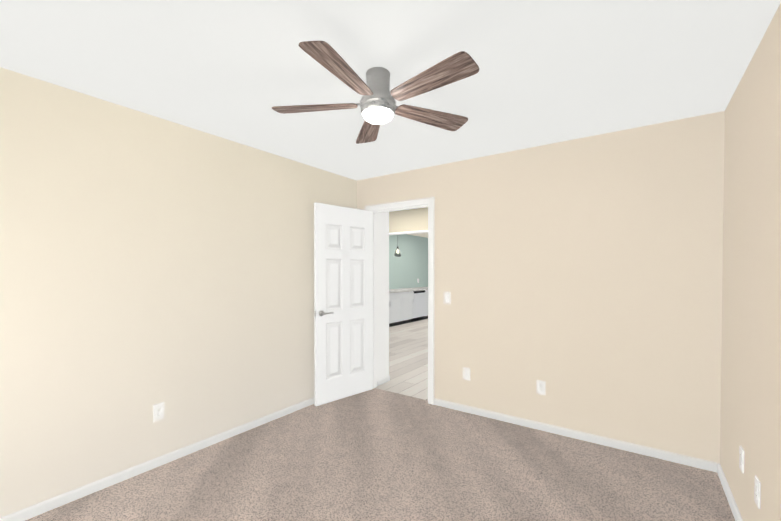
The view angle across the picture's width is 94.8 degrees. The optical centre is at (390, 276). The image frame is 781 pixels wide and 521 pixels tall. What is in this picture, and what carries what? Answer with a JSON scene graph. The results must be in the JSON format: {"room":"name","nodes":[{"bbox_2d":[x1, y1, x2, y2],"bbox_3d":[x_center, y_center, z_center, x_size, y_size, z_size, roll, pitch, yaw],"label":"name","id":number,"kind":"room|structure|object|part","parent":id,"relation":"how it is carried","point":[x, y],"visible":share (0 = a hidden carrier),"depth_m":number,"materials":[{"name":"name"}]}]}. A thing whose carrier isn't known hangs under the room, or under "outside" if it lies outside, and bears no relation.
{"room":"empty bedroom","nodes":[
{"label":"empty bedroom","id":0,"kind":"room"},
{"bbox_2d":[0,67,356,517],"bbox_3d":[-1.498,0.103,2.801,0.120,2.440,3.900,1,1,35],"label":"wall","id":1,"kind":"structure","parent":0,"point":[147,262],"depth_m":2.39,"materials":[{"name":"beige paint"}]},
{"bbox_2d":[0,397,314,520],"bbox_3d":[-1.443,1.293,2.782,0.013,0.060,3.660,1,1,35],"label":"baseboard","id":2,"kind":"structure","parent":1,"relation":"attached to","point":[55,502],"depth_m":2.41,"materials":[{"name":"white wood"}]},
{"bbox_2d":[153,402,163,421],"bbox_3d":[-1.626,0.947,2.519,0.008,0.115,0.070,1,1,35],"label":"electrical outlet","id":3,"kind":"object","parent":1,"relation":"attached to","point":[158,411],"visible":1,"depth_m":2.52,"materials":[{"name":"plastic"}]},
{"bbox_2d":[25,388,734,520],"bbox_3d":[-0.149,1.388,1.837,3.458,0.100,3.835,1,1,35],"label":"floor carpet","id":4,"kind":"object","parent":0,"point":[374,454],"visible":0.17,"depth_m":2.37,"materials":[{"name":"brown carpet"}]},
{"bbox_2d":[377,212,388,379],"bbox_3d":[-0.224,0.077,4.455,0.310,2.440,0.270,1,1,35],"label":"wall","id":5,"kind":"structure","parent":0,"point":[382,294],"depth_m":4.38,"materials":[{"name":"white paint"}]},
{"bbox_2d":[377,376,389,385],"bbox_3d":[-0.086,1.268,4.389,0.013,0.060,0.250,1,1,35],"label":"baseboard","id":6,"kind":"structure","parent":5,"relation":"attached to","point":[383,380],"depth_m":4.38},
{"bbox_2d":[0,0,780,237],"bbox_3d":[0.581,-1.211,5.611,6.638,0.100,10.920,1,1,35],"label":"ceiling","id":7,"kind":"structure","parent":0,"point":[553,71],"depth_m":1.85,"materials":[{"name":"white paint"}]},
{"bbox_2d":[272,41,478,143],"bbox_3d":[-0.061,-0.972,1.921,1.128,0.262,1.131,1,1,35],"label":"fan","id":8,"kind":"object","parent":7,"relation":"hanging from","point":[377,104],"visible":1,"depth_m":1.86,"materials":[{"name":"brown wood"}]},
{"bbox_3d":[-0.404,-0.939,1.995,0.495,0.037,0.144,0,1,7],"label":"blade","id":9,"kind":"part","parent":8,"relation":"part of","materials":[{"name":"brown wood"}]},
{"bbox_3d":[-0.215,-0.934,1.644,0.144,0.037,0.495,0,1,25],"label":"blade","id":10,"kind":"part","parent":8,"relation":"part of","materials":[{"name":"brown wood"}]},
{"bbox_3d":[-0.129,-0.944,2.284,0.144,0.037,0.495,0,1,-11],"label":"blade","id":11,"kind":"part","parent":8,"relation":"part of","materials":[{"name":"brown wood"}]},
{"bbox_3d":[0.231,-0.941,2.111,0.495,0.037,0.144,0,1,-29],"label":"blade","id":12,"kind":"part","parent":8,"relation":"part of","materials":[{"name":"brown wood"}]},
{"bbox_3d":[0.178,-0.935,1.716,0.495,0.037,0.144,1,1,43],"label":"blade","id":13,"kind":"part","parent":8,"relation":"part of","materials":[{"name":"brown wood"}]},
{"bbox_2d":[394,247,400,256],"bbox_3d":[0.163,-0.831,8.193,0.150,0.738,0.150,1,1,35],"label":"pendant light","id":14,"kind":"object","parent":7,"relation":"hanging from","point":[397,253],"visible":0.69,"depth_m":8.15,"materials":[{"name":"clear glass"}]},
{"bbox_2d":[375,319,427,399],"bbox_3d":[0.887,1.297,7.777,4.700,0.096,7.085,1,1,35],"label":"floor","id":15,"kind":"structure","parent":0,"point":[408,358],"depth_m":5.51,"materials":[{"name":"wood"}]},
{"bbox_2d":[389,291,404,326],"bbox_3d":[-0.258,0.811,8.859,0.624,0.834,1.186,1,1,35],"label":"base cabinet","id":16,"kind":"object","parent":15,"relation":"on","point":[401,305],"depth_m":8.93,"materials":[{"name":"paint"}]},
{"bbox_2d":[389,287,427,294],"bbox_3d":[0.390,0.357,9.750,0.654,0.038,3.440,1,1,35],"label":"countertop","id":17,"kind":"structure","parent":16,"relation":"on","point":[416,288],"depth_m":9.64,"materials":[{"name":"white stone"}]},
{"bbox_2d":[405,291,412,322],"bbox_3d":[0.193,0.801,9.503,0.624,0.834,0.623,1,1,35],"label":"base cabinet","id":18,"kind":"object","parent":15,"relation":"on","point":[408,294],"depth_m":9.39,"materials":[{"name":"paint"}]},
{"bbox_2d":[411,290,425,321],"bbox_3d":[0.584,0.795,9.980,0.628,0.831,0.592,1,1,35],"label":"dishwasher","id":19,"kind":"object","parent":15,"relation":"on","point":[419,305],"visible":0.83,"depth_m":9.80,"materials":[{"name":"white metal"}]},
{"bbox_2d":[413,291,427,318],"bbox_3d":[1.037,0.782,10.707,0.624,0.834,1.101,1,1,35],"label":"base cabinet","id":20,"kind":"object","parent":15,"relation":"on","point":[426,292],"depth_m":10.14,"materials":[{"name":"paint"}]},
{"bbox_2d":[389,234,427,288],"bbox_3d":[-0.219,-0.003,9.560,0.120,2.440,5.400,1,1,35],"label":"wall","id":21,"kind":"structure","parent":0,"point":[408,267],"depth_m":10.51,"materials":[{"name":"green paint"}]},
{"bbox_2d":[389,207,427,232],"bbox_3d":[-0.030,-0.977,6.433,4.700,0.395,0.120,1,1,35],"label":"wall","id":22,"kind":"structure","parent":0,"point":[416,219],"depth_m":6.12,"materials":[{"name":"beige paint"}]},
{"bbox_2d":[389,230,427,234],"bbox_3d":[-0.030,-0.767,6.436,4.700,0.025,0.140,1,1,35],"label":"trim","id":23,"kind":"structure","parent":22,"relation":"attached to","point":[411,232],"depth_m":6.14,"materials":[{"name":"white wood"}]},
{"bbox_2d":[357,111,724,463],"bbox_3d":[1.003,0.094,3.358,3.338,2.440,0.120,1,1,35],"label":"wall","id":24,"kind":"structure","parent":0,"point":[581,278],"depth_m":2.87,"materials":[{"name":"beige paint"}]},
{"bbox_2d":[365,197,433,404],"bbox_3d":[0.112,0.243,3.971,0.892,2.122,0.144,1,1,35],"label":"door frame","id":25,"kind":"structure","parent":24,"relation":"attached to","point":[429,201],"depth_m":3.71,"materials":[{"name":"white wood"}]},
{"bbox_2d":[314,203,372,405],"bbox_3d":[-0.483,0.275,3.863,0.762,2.038,0.163,-1,1,-44],"label":"door leaf","id":26,"kind":"structure","parent":25,"relation":"attached to","point":[343,305],"depth_m":3.81,"materials":[{"name":"white wood"}]},
{"bbox_2d":[444,292,450,303],"bbox_3d":[0.566,0.210,3.585,0.072,0.115,0.011,1,1,35],"label":"switch plate","id":27,"kind":"object","parent":24,"relation":"attached to","point":[447,297],"visible":1,"depth_m":3.58,"materials":[{"name":"plastic"}]},
{"bbox_2d":[463,367,469,379],"bbox_3d":[0.738,0.940,3.478,0.070,0.115,0.008,1,1,35],"label":"electrical outlet","id":28,"kind":"object","parent":24,"relation":"attached to","point":[466,373],"visible":1,"depth_m":3.48,"materials":[{"name":"plastic"}]},
{"bbox_2d":[537,380,544,394],"bbox_3d":[1.295,0.952,3.088,0.070,0.115,0.008,1,1,35],"label":"electrical outlet","id":29,"kind":"object","parent":24,"relation":"attached to","point":[540,387],"visible":1,"depth_m":3.09,"materials":[{"name":"plastic"}]},
{"bbox_2d":[434,398,716,471],"bbox_3d":[1.334,1.289,3.064,2.169,0.060,0.013,1,1,35],"label":"baseboard","id":30,"kind":"structure","parent":24,"relation":"attached to","point":[669,456],"depth_m":2.87,"materials":[{"name":"white wood"}]},
{"bbox_2d":[720,3,780,520],"bbox_3d":[1.237,0.133,0.887,0.120,2.440,3.660,1,1,35],"label":"wall","id":31,"kind":"structure","parent":0,"point":[750,417],"depth_m":1.74,"materials":[{"name":"beige paint"}]},
{"bbox_2d":[717,463,742,520],"bbox_3d":[1.182,1.322,0.944,0.013,0.060,3.660,1,1,35],"label":"baseboard","id":32,"kind":"structure","parent":31,"relation":"attached to","point":[732,502],"depth_m":2.12,"materials":[{"name":"white wood"}]},
{"bbox_2d":[740,446,743,472],"bbox_3d":[1.857,0.965,1.898,0.008,0.115,0.070,1,1,35],"label":"electrical outlet","id":33,"kind":"object","parent":31,"relation":"attached to","point":[741,459],"visible":1,"depth_m":1.89,"materials":[{"name":"plastic"}]},
{"bbox_2d":[755,476,760,508],"bbox_3d":[1.676,0.983,1.640,0.008,0.115,0.070,1,1,35],"label":"electrical outlet","id":34,"kind":"object","parent":31,"relation":"attached to","point":[757,490],"visible":1,"depth_m":1.63,"materials":[{"name":"plastic"}]}
]}

